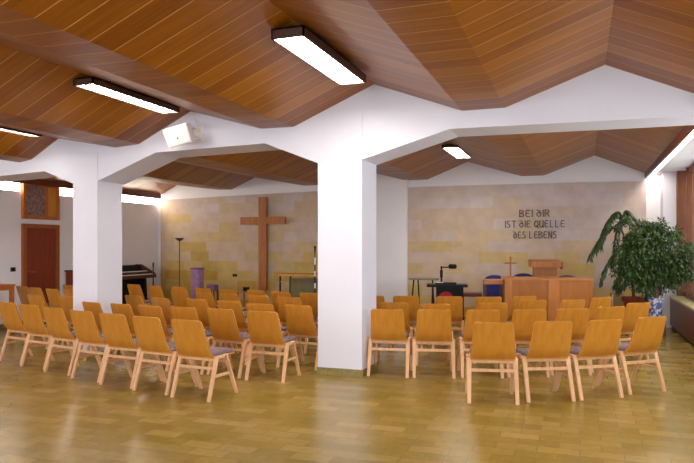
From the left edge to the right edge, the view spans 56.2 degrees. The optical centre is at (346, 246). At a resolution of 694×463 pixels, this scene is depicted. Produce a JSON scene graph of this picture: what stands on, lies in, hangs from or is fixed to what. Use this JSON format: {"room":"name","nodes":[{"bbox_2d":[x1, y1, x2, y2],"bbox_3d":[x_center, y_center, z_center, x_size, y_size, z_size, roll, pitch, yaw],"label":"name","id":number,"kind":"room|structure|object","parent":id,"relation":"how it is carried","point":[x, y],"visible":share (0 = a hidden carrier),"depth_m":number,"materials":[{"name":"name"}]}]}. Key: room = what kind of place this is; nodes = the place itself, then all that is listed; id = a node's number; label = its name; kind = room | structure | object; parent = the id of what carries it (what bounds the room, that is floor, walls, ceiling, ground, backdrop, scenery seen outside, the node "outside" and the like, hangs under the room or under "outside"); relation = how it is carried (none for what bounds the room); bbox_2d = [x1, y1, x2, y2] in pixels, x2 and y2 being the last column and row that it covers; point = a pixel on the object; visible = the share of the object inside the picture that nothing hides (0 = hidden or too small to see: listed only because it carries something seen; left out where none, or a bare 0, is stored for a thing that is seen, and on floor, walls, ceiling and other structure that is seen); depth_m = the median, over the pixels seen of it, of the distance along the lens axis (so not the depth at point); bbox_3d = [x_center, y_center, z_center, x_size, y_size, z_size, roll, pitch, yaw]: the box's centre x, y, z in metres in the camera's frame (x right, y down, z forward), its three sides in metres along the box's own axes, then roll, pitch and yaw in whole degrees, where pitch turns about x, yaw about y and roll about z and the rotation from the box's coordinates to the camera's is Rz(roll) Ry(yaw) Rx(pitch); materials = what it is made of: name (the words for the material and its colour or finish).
{"room":"house of worship","nodes":[
{"label":"house of worship","id":0,"kind":"room"},
{"bbox_2d":[0,183,157,323],"bbox_3d":[-7.820,-0.300,8.115,0.200,3.600,17.600,0,0,20],"label":"wall","id":1,"kind":"structure","parent":0,"point":[139,221],"depth_m":13.40,"materials":[{"name":"white paint"}]},
{"bbox_2d":[0,181,19,191],"bbox_3d":[-8.346,-1.156,6.264,0.060,0.248,12.760,0,0,20],"label":"light","id":2,"kind":"object","parent":1,"relation":"attached to","point":[4,186],"visible":0.8,"depth_m":12.07,"materials":[{"name":"beige"}]},
{"bbox_2d":[21,224,59,323],"bbox_3d":[-5.999,0.527,12.768,0.089,1.945,0.910,0,0,20],"label":"door","id":3,"kind":"structure","parent":1,"relation":"in","point":[40,243],"depth_m":12.76,"materials":[{"name":"red wood"}]},
{"bbox_2d":[21,183,59,219],"bbox_3d":[-6.013,-0.880,12.773,0.060,0.680,0.910,0,0,20],"label":"window","id":4,"kind":"structure","parent":1,"relation":"in","point":[39,202],"depth_m":12.75,"materials":[{"name":"orange wood"}]},
{"bbox_2d":[5,179,160,198],"bbox_3d":[-7.597,-1.270,8.115,0.040,0.140,17.350,0,0,20],"label":"trim","id":5,"kind":"structure","parent":1,"relation":"attached to","point":[40,182],"depth_m":13.22,"materials":[{"name":"brown wood"}]},
{"bbox_2d":[60,188,157,205],"bbox_3d":[-5.297,-1.156,14.769,0.060,0.248,3.230,0,0,20],"label":"light","id":6,"kind":"object","parent":1,"relation":"attached to","point":[64,192],"visible":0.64,"depth_m":15.36,"materials":[{"name":"beige plastic"}]},
{"bbox_2d":[0,0,693,193],"bbox_3d":[-2.399,-1.532,6.198,11.100,0.665,17.650,0,0,20],"label":"ceiling","id":7,"kind":"structure","parent":0,"point":[220,59],"depth_m":5.76,"materials":[{"name":"brown wood"}]},
{"bbox_2d":[0,126,41,137],"bbox_3d":[-4.376,-1.480,7.916,0.140,0.040,1.550,0,0,20],"label":"ceiling light","id":8,"kind":"object","parent":7,"relation":"in","point":[9,130],"visible":0.96,"depth_m":8.33,"materials":[{"name":"white plastic"}]},
{"bbox_2d":[73,77,178,113],"bbox_3d":[-2.378,-1.670,7.162,0.240,0.110,1.480,0,0,20],"label":"ceiling light","id":9,"kind":"object","parent":7,"relation":"attached to","point":[93,84],"visible":0.99,"depth_m":6.99,"materials":[{"name":"white plastic"}]},
{"bbox_2d":[81,84,174,112],"bbox_3d":[-2.378,-1.635,7.162,0.210,0.012,1.438,0,0,20],"label":"diffuser","id":10,"kind":"object","parent":9,"relation":"attached to","point":[109,90],"depth_m":7.08,"materials":[{"name":"white plastic"}]},
{"bbox_2d":[271,25,365,85],"bbox_3d":[-0.211,-1.788,6.035,0.290,0.175,1.620,0,0,20],"label":"ceiling light","id":11,"kind":"object","parent":7,"relation":"attached to","point":[299,40],"visible":1,"depth_m":5.79,"materials":[{"name":"white plastic"}]},
{"bbox_2d":[0,65,693,184],"bbox_3d":[-1.317,-1.347,8.328,11.900,1.095,0.550,0,0,20],"label":"beam","id":12,"kind":"structure","parent":7,"relation":"attached to","point":[395,124],"depth_m":7.37,"materials":[{"name":"white paint"}]},
{"bbox_2d":[163,118,202,147],"bbox_3d":[-2.025,-1.416,8.040,0.358,0.434,0.449,0,0,9],"label":"wall speaker","id":13,"kind":"object","parent":12,"relation":"attached to","point":[179,135],"visible":1,"depth_m":7.85,"materials":[{"name":"white plastic"}]},
{"bbox_2d":[164,125,189,146],"bbox_3d":[-2.052,-1.338,7.845,0.317,0.255,0.056,0,0,10],"label":"grille","id":14,"kind":"object","parent":13,"relation":"attached to","point":[178,135],"depth_m":7.84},
{"bbox_2d":[442,144,471,158],"bbox_3d":[2.013,-1.758,11.840,0.290,0.105,1.450,0,0,20],"label":"ceiling light","id":15,"kind":"object","parent":7,"relation":"attached to","point":[455,151],"visible":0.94,"depth_m":11.62,"materials":[{"name":"white plastic"}]},
{"bbox_2d":[0,318,693,462],"bbox_3d":[-2.091,1.550,6.168,12.300,0.100,17.800,0,0,20],"label":"floor","id":16,"kind":"structure","parent":0,"point":[383,416],"depth_m":5.86,"materials":[{"name":"brown wood"}]},
{"bbox_2d":[0,284,14,332],"bbox_3d":[-6.314,1.073,10.818,0.630,0.853,1.350,0,0,20],"label":"wooden table","id":17,"kind":"object","parent":16,"relation":"on","point":[10,287],"visible":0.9,"depth_m":11.29,"materials":[{"name":"orange wood"}]},
{"bbox_2d":[0,302,46,363],"bbox_3d":[-4.273,1.106,8.598,0.486,0.796,0.560,0,0,30],"label":"chair","id":18,"kind":"object","parent":16,"relation":"on","point":[11,319],"visible":0.73,"depth_m":8.44,"materials":[{"name":"brown wood"}]},
{"bbox_2d":[16,286,48,320],"bbox_3d":[-5.725,1.106,11.935,0.486,0.796,0.560,0,0,34],"label":"chair","id":19,"kind":"object","parent":16,"relation":"on","point":[23,291],"visible":0.3,"depth_m":11.75,"materials":[{"name":"brown wood"}]},
{"bbox_2d":[29,287,50,306],"bbox_3d":[-5.322,1.106,11.585,0.486,0.796,0.560,0,0,34],"label":"chair","id":20,"kind":"object","parent":16,"relation":"on","point":[33,291],"visible":0.26,"depth_m":11.35,"materials":[{"name":"brown wood"}]},
{"bbox_2d":[27,294,58,348],"bbox_3d":[-4.498,1.106,9.850,0.486,0.796,0.560,0,0,34],"label":"chair","id":21,"kind":"object","parent":16,"relation":"on","point":[37,300],"visible":0.31,"depth_m":9.63,"materials":[{"name":"brown wood"}]},
{"bbox_2d":[18,304,74,369],"bbox_3d":[-3.806,1.106,8.227,0.486,0.796,0.560,0,0,30],"label":"chair","id":22,"kind":"object","parent":16,"relation":"on","point":[33,322],"visible":0.79,"depth_m":8.07,"materials":[{"name":"brown wood"}]},
{"bbox_2d":[46,288,71,327],"bbox_3d":[-4.865,1.106,11.235,0.486,0.796,0.560,0,0,34],"label":"chair","id":23,"kind":"object","parent":16,"relation":"on","point":[53,295],"visible":0.31,"depth_m":11.05,"materials":[{"name":"brown wood"}]},
{"bbox_2d":[59,296,72,344],"bbox_3d":[-3.874,1.106,9.502,0.486,0.796,0.560,0,0,34],"label":"chair","id":24,"kind":"object","parent":16,"relation":"on","point":[66,303],"visible":0.34,"depth_m":9.35,"materials":[{"name":"brown wood"}]},
{"bbox_2d":[64,270,72,284],"bbox_3d":[-5.484,0.988,13.656,0.420,1.023,0.770,0,0,20],"label":"base cabinet","id":25,"kind":"object","parent":16,"relation":"on","point":[69,273],"visible":0.07,"depth_m":13.35,"materials":[{"name":"red wood"}]},
{"bbox_2d":[42,307,100,375],"bbox_3d":[-3.336,1.106,7.851,0.486,0.796,0.560,0,0,31],"label":"chair","id":26,"kind":"object","parent":16,"relation":"on","point":[56,322],"visible":0.81,"depth_m":7.68,"materials":[{"name":"brown wood"}]},
{"bbox_2d":[73,152,121,357],"bbox_3d":[-3.471,0.110,9.062,0.434,2.780,0.526,0,0,20],"label":"column","id":27,"kind":"structure","parent":16,"relation":"on","point":[97,205],"depth_m":8.86,"materials":[{"name":"white paint"}]},
{"bbox_2d":[69,310,128,382],"bbox_3d":[-2.843,1.106,7.459,0.486,0.796,0.560,0,0,30],"label":"chair","id":28,"kind":"object","parent":16,"relation":"on","point":[86,331],"visible":0.78,"depth_m":7.29,"materials":[{"name":"brown wood"}]},
{"bbox_2d":[82,301,135,360],"bbox_3d":[-3.160,1.106,8.585,0.486,0.796,0.560,0,0,34],"label":"chair","id":29,"kind":"object","parent":16,"relation":"on","point":[95,308],"visible":0.24,"depth_m":8.39,"materials":[{"name":"brown wood"}]},
{"bbox_2d":[99,313,162,388],"bbox_3d":[-2.394,1.106,7.144,0.486,0.796,0.560,0,0,27],"label":"chair","id":30,"kind":"object","parent":16,"relation":"on","point":[115,328],"visible":0.84,"depth_m":6.98,"materials":[{"name":"brown wood"}]},
{"bbox_2d":[110,303,164,364],"bbox_3d":[-2.700,1.106,8.341,0.486,0.796,0.560,0,0,32],"label":"chair","id":31,"kind":"object","parent":16,"relation":"on","point":[125,309],"visible":0.23,"depth_m":8.12,"materials":[{"name":"brown wood"}]},
{"bbox_2d":[122,264,155,303],"bbox_3d":[-4.967,0.955,14.772,0.560,1.090,1.300,0,0,20],"label":"piano","id":32,"kind":"object","parent":16,"relation":"on","point":[137,274],"visible":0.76,"depth_m":14.99,"materials":[{"name":"black wood"}]},
{"bbox_2d":[127,284,152,305],"bbox_3d":[-3.908,1.106,12.535,0.486,0.796,0.560,0,0,34],"label":"chair","id":33,"kind":"object","parent":16,"relation":"on","point":[134,290],"visible":0.34,"depth_m":12.33,"materials":[{"name":"brown wood"}]},
{"bbox_2d":[125,295,170,341],"bbox_3d":[-2.982,1.106,9.692,0.486,0.796,0.560,0,0,34],"label":"chair","id":34,"kind":"object","parent":16,"relation":"on","point":[134,301],"visible":0.17,"depth_m":9.50,"materials":[{"name":"brown wood"}]},
{"bbox_2d":[138,305,173,371],"bbox_3d":[-2.277,1.106,8.100,0.486,0.796,0.560,0,0,29],"label":"chair","id":35,"kind":"object","parent":16,"relation":"on","point":[144,310],"visible":0.2,"depth_m":7.87,"materials":[{"name":"brown wood"}]},
{"bbox_2d":[147,285,173,305],"bbox_3d":[-3.385,1.106,12.085,0.486,0.796,0.560,0,0,34],"label":"chair","id":36,"kind":"object","parent":16,"relation":"on","point":[154,291],"visible":0.26,"depth_m":11.88,"materials":[{"name":"brown wood"}]},
{"bbox_2d":[151,297,171,327],"bbox_3d":[-2.455,1.106,9.231,0.486,0.796,0.560,0,0,34],"label":"chair","id":37,"kind":"object","parent":16,"relation":"on","point":[164,303],"visible":0.3,"depth_m":9.01,"materials":[{"name":"brown wood"}]},
{"bbox_2d":[132,316,198,395],"bbox_3d":[-1.934,1.106,6.842,0.486,0.796,0.560,0,0,28],"label":"chair","id":38,"kind":"object","parent":16,"relation":"on","point":[150,336],"visible":0.88,"depth_m":6.68,"materials":[{"name":"brown wood"}]},
{"bbox_2d":[171,290,209,329],"bbox_3d":[-2.595,1.106,10.772,0.486,0.796,0.560,0,0,34],"label":"chair","id":39,"kind":"object","parent":16,"relation":"on","point":[179,298],"visible":0.2,"depth_m":10.58,"materials":[{"name":"brown wood"}]},
{"bbox_2d":[190,268,204,298],"bbox_3d":[-3.467,0.986,15.053,0.232,1.008,0.250,0,0,20],"label":"stand","id":40,"kind":"object","parent":16,"relation":"on","point":[197,274],"visible":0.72,"depth_m":14.96,"materials":[{"name":"purple fabric"}]},
{"bbox_2d":[170,306,226,374],"bbox_3d":[-1.832,1.106,7.908,0.486,0.796,0.560,0,0,25],"label":"chair","id":41,"kind":"object","parent":16,"relation":"on","point":[180,313],"visible":0.3,"depth_m":7.69,"materials":[{"name":"brown wood"}]},
{"bbox_2d":[170,319,237,401],"bbox_3d":[-1.457,1.106,6.545,0.486,0.796,0.560,0,0,25],"label":"chair","id":42,"kind":"object","parent":16,"relation":"on","point":[190,340],"visible":1,"depth_m":6.40,"materials":[{"name":"brown wood"}]},
{"bbox_2d":[209,347,232,355],"bbox_3d":[-1.424,1.062,6.614,0.400,0.040,0.357,0,0,25],"label":"seat cushion","id":43,"kind":"object","parent":42,"relation":"on","point":[215,351],"depth_m":6.55,"materials":[{"name":"grey fabric"}]},
{"bbox_2d":[195,292,216,308],"bbox_3d":[-2.087,1.106,10.312,0.486,0.796,0.560,0,0,34],"label":"chair","id":44,"kind":"object","parent":16,"relation":"on","point":[208,297],"visible":0.25,"depth_m":10.07,"materials":[{"name":"brown wood"}]},
{"bbox_2d":[186,298,234,352],"bbox_3d":[-1.933,1.106,9.085,0.486,0.796,0.560,0,0,31],"label":"chair","id":45,"kind":"object","parent":16,"relation":"on","point":[201,305],"visible":0.24,"depth_m":8.87,"materials":[{"name":"brown wood"}]},
{"bbox_2d":[207,284,218,300],"bbox_3d":[-3.027,1.172,14.630,0.208,0.656,0.208,0,0,20],"label":"stool","id":46,"kind":"object","parent":16,"relation":"on","point":[214,287],"visible":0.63,"depth_m":14.55,"materials":[{"name":"fabric"}]},
{"bbox_2d":[219,289,246,312],"bbox_3d":[-1.849,1.106,11.035,0.486,0.796,0.560,0,0,34],"label":"chair","id":47,"kind":"object","parent":16,"relation":"on","point":[224,291],"visible":0.16,"depth_m":10.84,"materials":[{"name":"brown wood"}]},
{"bbox_2d":[220,293,246,346],"bbox_3d":[-1.652,1.106,10.055,0.486,0.796,0.560,0,0,34],"label":"chair","id":48,"kind":"object","parent":16,"relation":"on","point":[225,297],"visible":0.22,"depth_m":9.84,"materials":[{"name":"brown wood"}]},
{"bbox_2d":[206,308,261,377],"bbox_3d":[-1.343,1.106,7.691,0.486,0.796,0.560,0,0,28],"label":"chair","id":49,"kind":"object","parent":16,"relation":"on","point":[223,324],"visible":0.72,"depth_m":7.52,"materials":[{"name":"brown wood"}]},
{"bbox_2d":[217,300,265,360],"bbox_3d":[-1.451,1.106,8.802,0.486,0.796,0.560,0,0,26],"label":"chair","id":50,"kind":"object","parent":16,"relation":"on","point":[236,306],"visible":0.27,"depth_m":8.58,"materials":[{"name":"brown wood"}]},
{"bbox_2d":[247,295,285,348],"bbox_3d":[-1.199,1.106,9.822,0.486,0.796,0.560,0,0,30],"label":"chair","id":51,"kind":"object","parent":16,"relation":"on","point":[254,299],"visible":0.14,"depth_m":9.59,"materials":[{"name":"brown wood"}]},
{"bbox_2d":[244,303,294,367],"bbox_3d":[-1.004,1.106,8.348,0.486,0.796,0.560,0,0,21],"label":"chair","id":52,"kind":"object","parent":16,"relation":"on","point":[250,307],"visible":0.27,"depth_m":8.14,"materials":[{"name":"brown wood"}]},
{"bbox_2d":[245,311,300,382],"bbox_3d":[-0.857,1.106,7.411,0.486,0.796,0.560,0,0,19],"label":"chair","id":53,"kind":"object","parent":16,"relation":"on","point":[264,328],"visible":1,"depth_m":7.25,"materials":[{"name":"brown wood"}]},
{"bbox_2d":[271,291,311,338],"bbox_3d":[-0.926,1.106,10.542,0.486,0.796,0.560,0,0,32],"label":"chair","id":54,"kind":"object","parent":16,"relation":"on","point":[274,294],"visible":0.25,"depth_m":10.39,"materials":[{"name":"brown wood"}]},
{"bbox_2d":[275,297,317,353],"bbox_3d":[-0.725,1.106,9.401,0.486,0.796,0.560,0,0,23],"label":"chair","id":55,"kind":"object","parent":16,"relation":"on","point":[281,301],"visible":0.41,"depth_m":9.21,"materials":[{"name":"brown wood"}]},
{"bbox_2d":[277,273,317,291],"bbox_3d":[-0.689,1.043,14.137,1.550,0.915,0.650,0,0,20],"label":"folding table","id":56,"kind":"object","parent":16,"relation":"on","point":[282,274],"visible":0.34,"depth_m":14.05,"materials":[{"name":"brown wood"}]},
{"bbox_2d":[284,304,317,369],"bbox_3d":[-0.494,1.106,8.170,0.486,0.796,0.560,0,0,27],"label":"chair","id":57,"kind":"object","parent":16,"relation":"on","point":[300,322],"visible":0.65,"depth_m":7.99,"materials":[{"name":"brown wood"}]},
{"bbox_2d":[289,278,317,297],"bbox_3d":[-0.803,1.093,14.167,0.974,0.815,0.038,0,0,20],"label":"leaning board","id":58,"kind":"object","parent":16,"relation":"on","point":[296,285],"visible":0.22,"depth_m":14.22,"materials":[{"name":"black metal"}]},
{"bbox_2d":[300,292,317,340],"bbox_3d":[-0.465,1.106,10.290,0.486,0.796,0.560,0,0,25],"label":"chair","id":59,"kind":"object","parent":16,"relation":"on","point":[311,299],"visible":0.27,"depth_m":10.09,"materials":[{"name":"brown wood"}]},
{"bbox_2d":[314,246,317,319],"bbox_3d":[-0.571,0.738,12.582,0.344,1.516,0.397,0,0,20],"label":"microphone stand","id":60,"kind":"object","parent":16,"relation":"on","point":[314,246],"visible":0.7,"depth_m":12.59,"materials":[{"name":"black metal"}]},
{"bbox_2d":[317,113,377,376],"bbox_3d":[0.009,-0.025,7.846,0.572,3.050,0.586,0,0,20],"label":"column","id":61,"kind":"structure","parent":16,"relation":"on","point":[346,182],"depth_m":7.59,"materials":[{"name":"white paint"}]},
{"bbox_2d":[367,309,412,377],"bbox_3d":[0.509,1.106,7.675,0.486,0.796,0.560,0,0,12],"label":"chair","id":62,"kind":"object","parent":16,"relation":"on","point":[387,325],"visible":0.98,"depth_m":7.50,"materials":[{"name":"brown wood"}]},
{"bbox_2d":[376,173,408,301],"bbox_3d":[0.798,-0.100,14.289,1.100,3.200,0.160,0,0,20],"label":"wall pier","id":63,"kind":"object","parent":16,"relation":"on","point":[391,193],"visible":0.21,"depth_m":14.14,"materials":[{"name":"white paint"}]},
{"bbox_2d":[376,302,412,361],"bbox_3d":[0.624,1.106,8.568,0.486,0.796,0.560,0,0,8],"label":"chair","id":64,"kind":"object","parent":16,"relation":"on","point":[382,305],"visible":0.41,"depth_m":8.34,"materials":[{"name":"brown wood"}]},
{"bbox_2d":[390,296,422,348],"bbox_3d":[0.887,1.106,9.702,0.486,0.796,0.560,0,0,6],"label":"chair","id":65,"kind":"object","parent":16,"relation":"on","point":[412,301],"visible":0.25,"depth_m":9.47,"materials":[{"name":"brown wood"}]},
{"bbox_2d":[409,278,438,303],"bbox_3d":[1.540,1.063,13.000,0.540,0.877,0.360,0,0,20],"label":"table","id":66,"kind":"object","parent":16,"relation":"on","point":[413,279],"visible":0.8,"depth_m":12.89,"materials":[{"name":"black metal"}]},
{"bbox_2d":[414,304,452,365],"bbox_3d":[1.116,1.106,8.381,0.486,0.796,0.560,0,0,3],"label":"chair","id":67,"kind":"object","parent":16,"relation":"on","point":[422,306],"visible":0.3,"depth_m":8.13,"materials":[{"name":"brown wood"}]},
{"bbox_2d":[413,309,455,378],"bbox_3d":[1.011,1.106,7.604,0.486,0.796,0.560,0,0,6],"label":"chair","id":68,"kind":"object","parent":16,"relation":"on","point":[433,327],"visible":1,"depth_m":7.42,"materials":[{"name":"brown wood"}]},
{"bbox_2d":[428,296,464,348],"bbox_3d":[1.470,1.106,9.589,0.486,0.796,0.560,0,0,-1],"label":"chair","id":69,"kind":"object","parent":16,"relation":"on","point":[456,302],"visible":0.47,"depth_m":9.38,"materials":[{"name":"brown wood"}]},
{"bbox_2d":[427,283,467,319],"bbox_3d":[1.744,1.074,11.340,0.695,0.852,0.480,0,0,8],"label":"cart","id":70,"kind":"object","parent":16,"relation":"on","point":[455,290],"visible":0.52,"depth_m":11.16,"materials":[{"name":"black metal"}]},
{"bbox_2d":[435,264,456,284],"bbox_3d":[1.728,0.473,11.342,0.368,0.351,0.320,0,0,8],"label":"projector","id":71,"kind":"object","parent":70,"relation":"on","point":[450,266],"visible":1,"depth_m":11.26,"materials":[{"name":"black metal"}]},
{"bbox_2d":[463,292,481,312],"bbox_3d":[2.337,1.180,12.200,0.375,0.640,0.400,0,0,10],"label":"table","id":72,"kind":"object","parent":16,"relation":"on","point":[465,294],"visible":0.49,"depth_m":12.02,"materials":[{"name":"red paint"}]},
{"bbox_2d":[457,309,503,378],"bbox_3d":[1.561,1.106,7.612,0.486,0.796,0.560,0,0,4],"label":"chair","id":73,"kind":"object","parent":16,"relation":"on","point":[472,316],"visible":0.56,"depth_m":7.42,"materials":[{"name":"brown wood"}]},
{"bbox_2d":[464,297,501,346],"bbox_3d":[1.995,1.106,9.513,0.486,0.796,0.560,0,0,-7],"label":"chair","id":74,"kind":"object","parent":16,"relation":"on","point":[478,299],"visible":0.18,"depth_m":9.26,"materials":[{"name":"brown wood"}]},
{"bbox_2d":[464,303,507,363],"bbox_3d":[1.843,1.106,8.525,0.486,0.796,0.560,0,0,-4],"label":"chair","id":75,"kind":"object","parent":16,"relation":"on","point":[502,307],"visible":0.18,"depth_m":8.28,"materials":[{"name":"brown wood"}]},
{"bbox_2d":[465,322,519,404],"bbox_3d":[1.419,1.106,6.381,0.486,0.796,0.560,0,0,7],"label":"chair","id":76,"kind":"object","parent":16,"relation":"on","point":[492,342],"visible":1,"depth_m":6.20,"materials":[{"name":"brown wood"}]},
{"bbox_2d":[485,275,500,296],"bbox_3d":[2.781,1.018,12.181,0.411,0.966,0.502,0,0,10],"label":"chair","id":77,"kind":"object","parent":16,"relation":"on","point":[492,290],"visible":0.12,"depth_m":12.37,"materials":[{"name":"fabric"}]},
{"bbox_2d":[483,279,502,302],"bbox_3d":[2.562,1.034,11.408,0.320,0.931,0.420,0,0,9],"label":"side table","id":78,"kind":"object","parent":16,"relation":"on","point":[485,281],"visible":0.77,"depth_m":11.22,"materials":[{"name":"brown wood"}]},
{"bbox_2d":[507,296,536,344],"bbox_3d":[2.511,1.106,9.638,0.486,0.796,0.560,0,0,-13],"label":"chair","id":79,"kind":"object","parent":16,"relation":"on","point":[515,303],"visible":0.19,"depth_m":9.39,"materials":[{"name":"brown wood"}]},
{"bbox_2d":[499,309,549,377],"bbox_3d":[2.085,1.106,7.642,0.486,0.796,0.560,0,0,1],"label":"chair","id":80,"kind":"object","parent":16,"relation":"on","point":[523,320],"visible":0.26,"depth_m":7.42,"materials":[{"name":"brown wood"}]},
{"bbox_2d":[507,300,546,354],"bbox_3d":[2.455,1.106,8.955,0.486,0.796,0.560,0,0,-11],"label":"chair","id":81,"kind":"object","parent":16,"relation":"on","point":[524,304],"visible":0.14,"depth_m":8.70,"materials":[{"name":"brown wood"}]},
{"bbox_2d":[514,321,575,402],"bbox_3d":[1.956,1.106,6.470,0.486,0.796,0.560,0,0,-5],"label":"chair","id":82,"kind":"object","parent":16,"relation":"on","point":[550,340],"visible":0.92,"depth_m":6.30,"materials":[{"name":"brown wood"}]},
{"bbox_2d":[516,348,528,355],"bbox_3d":[1.949,1.062,6.546,0.400,0.040,0.357,0,0,-5],"label":"seat cushion","id":83,"kind":"object","parent":82,"relation":"on","point":[520,351],"depth_m":6.54,"materials":[{"name":"grey fabric"}]},
{"bbox_2d":[501,276,593,320],"bbox_3d":[3.427,1.012,11.206,1.465,0.975,0.620,0,0,9],"label":"altar","id":84,"kind":"object","parent":16,"relation":"on","point":[553,290],"visible":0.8,"depth_m":10.90,"materials":[{"name":"brown wood"}]},
{"bbox_2d":[528,259,562,276],"bbox_3d":[3.672,0.868,12.035,0.566,1.265,0.420,0,0,9],"label":"lectern","id":85,"kind":"object","parent":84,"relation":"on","point":[540,267],"visible":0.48,"depth_m":11.90,"materials":[{"name":"brown wood"}]},
{"bbox_2d":[539,308,591,375],"bbox_3d":[2.602,1.106,7.755,0.486,0.796,0.560,0,0,-2],"label":"chair","id":86,"kind":"object","parent":16,"relation":"on","point":[579,317],"visible":0.44,"depth_m":7.53,"materials":[{"name":"brown wood"}]},
{"bbox_2d":[553,299,584,345],"bbox_3d":[2.975,1.106,8.981,0.486,0.796,0.560,0,0,-16],"label":"chair","id":87,"kind":"object","parent":16,"relation":"on","point":[564,303],"visible":0.16,"depth_m":8.73,"materials":[{"name":"brown wood"}]},
{"bbox_2d":[557,319,623,400],"bbox_3d":[2.464,1.106,6.580,0.486,0.796,0.560,0,0,-14],"label":"chair","id":88,"kind":"object","parent":16,"relation":"on","point":[601,340],"visible":0.89,"depth_m":6.41,"materials":[{"name":"brown wood"}]},
{"bbox_2d":[570,346,581,354],"bbox_3d":[2.446,1.062,6.654,0.400,0.040,0.357,0,0,-14],"label":"seat cushion","id":89,"kind":"object","parent":88,"relation":"on","point":[575,350],"depth_m":6.55,"materials":[{"name":"grey fabric"}]},
{"bbox_2d":[571,306,624,372],"bbox_3d":[3.098,1.106,8.006,0.486,0.796,0.560,0,0,-14],"label":"chair","id":90,"kind":"object","parent":16,"relation":"on","point":[609,312],"visible":0.18,"depth_m":7.76,"materials":[{"name":"brown wood"}]},
{"bbox_2d":[588,297,611,320],"bbox_3d":[3.502,1.106,9.401,0.486,0.796,0.560,0,0,-23],"label":"chair","id":91,"kind":"object","parent":16,"relation":"on","point":[596,302],"visible":0.26,"depth_m":9.16,"materials":[{"name":"brown wood"}]},
{"bbox_2d":[610,293,623,305],"bbox_3d":[5.104,1.186,12.293,0.216,0.629,0.216,0,0,10],"label":"box","id":92,"kind":"object","parent":16,"relation":"on","point":[616,301],"visible":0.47,"depth_m":12.20,"materials":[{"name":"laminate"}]},
{"bbox_2d":[586,210,653,307],"bbox_3d":[4.912,0.415,11.655,1.145,2.169,0.661,0,0,1],"label":"plant","id":93,"kind":"object","parent":16,"relation":"on","point":[607,228],"visible":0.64,"depth_m":11.55,"materials":[{"name":"green plant"}]},
{"bbox_2d":[595,302,649,364],"bbox_3d":[3.629,1.106,8.508,0.486,0.796,0.560,0,0,-20],"label":"chair","id":94,"kind":"object","parent":16,"relation":"on","point":[633,311],"visible":0.34,"depth_m":8.30,"materials":[{"name":"brown wood"}]},
{"bbox_2d":[597,316,666,394],"bbox_3d":[3.015,1.106,6.837,0.486,0.796,0.560,0,0,-21],"label":"chair","id":95,"kind":"object","parent":16,"relation":"on","point":[647,335],"visible":0.88,"depth_m":6.67,"materials":[{"name":"brown wood"}]},
{"bbox_2d":[618,342,629,351],"bbox_3d":[2.988,1.062,6.909,0.400,0.040,0.357,0,0,-21],"label":"seat cushion","id":96,"kind":"object","parent":95,"relation":"on","point":[623,347],"depth_m":6.76,"materials":[{"name":"grey fabric"}]},
{"bbox_2d":[609,216,693,336],"bbox_3d":[5.181,0.492,10.951,1.586,2.015,0.860,0,0,2],"label":"potted ficus","id":97,"kind":"object","parent":16,"relation":"on","point":[647,276],"visible":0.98,"depth_m":10.85,"materials":[{"name":"green plant"}]},
{"bbox_2d":[647,297,663,316],"bbox_3d":[5.221,1.040,11.000,0.260,0.360,0.258,0,0,20],"label":"pot","id":98,"kind":"object","parent":97,"relation":"attached to","point":[656,303],"depth_m":10.91,"materials":[{"name":"ceramic"}]},
{"bbox_2d":[660,171,675,327],"bbox_3d":[6.061,0.050,12.264,0.225,2.900,0.380,0,0,20],"label":"pier","id":99,"kind":"object","parent":16,"relation":"on","point":[667,179],"visible":0.43,"depth_m":12.09,"materials":[{"name":"white paint"}]},
{"bbox_2d":[669,296,693,346],"bbox_3d":[3.299,1.201,4.087,0.342,0.598,16.800,0,0,20],"label":"base cabinet","id":100,"kind":"object","parent":16,"relation":"on","point":[681,307],"visible":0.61,"depth_m":10.58,"materials":[{"name":"brown wood"}]},
{"bbox_2d":[161,181,645,317],"bbox_3d":[0.563,0.100,14.431,11.080,2.800,0.070,0,0,20],"label":"stone wall","id":101,"kind":"structure","parent":0,"point":[462,226],"depth_m":13.86,"materials":[{"name":"stone"}]},
{"bbox_2d":[240,197,285,289],"bbox_3d":[-1.952,-0.082,15.216,1.160,2.175,0.150,0,0,20],"label":"wall cross","id":102,"kind":"object","parent":101,"relation":"attached to","point":[262,220],"visible":0.98,"depth_m":15.14,"materials":[{"name":"brown wood"}]},
{"bbox_2d":[505,209,564,238],"bbox_3d":[3.812,-0.466,13.217,1.168,0.592,0.020,0,0,20],"label":"lettering","id":103,"kind":"object","parent":101,"relation":"attached to","point":[543,209],"depth_m":13.20,"materials":[{"name":"brown metal"}]},
{"bbox_2d":[158,155,659,316],"bbox_3d":[0.878,-0.300,14.451,12.300,3.600,0.200,0,0,20],"label":"wall","id":104,"kind":"structure","parent":0,"point":[594,168],"depth_m":13.61,"materials":[{"name":"white paint"}]},
{"bbox_2d":[645,125,693,177],"bbox_3d":[2.850,-1.393,4.396,0.040,0.125,17.400,0,0,20],"label":"trim","id":105,"kind":"structure","parent":104,"relation":"attached to","point":[687,130],"depth_m":8.90,"materials":[{"name":"brown wood"}]},
{"bbox_3d":[3.570,-0.300,4.032,0.200,3.600,17.600,0,0,20],"label":"wall","id":106,"kind":"structure","parent":0,"visible":0},
{"bbox_2d":[655,133,693,173],"bbox_3d":[3.255,-1.450,4.251,0.540,0.100,17.400,0,0,20],"label":"trim","id":107,"kind":"structure","parent":106,"relation":"attached to","point":[682,158],"depth_m":10.40,"materials":[{"name":"white paint"}]},
{"bbox_2d":[676,164,693,299],"bbox_3d":[3.623,-0.250,4.802,0.220,2.300,15.275,0,0,20],"label":"curtain","id":108,"kind":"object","parent":106,"relation":"in","point":[684,179],"depth_m":11.47,"materials":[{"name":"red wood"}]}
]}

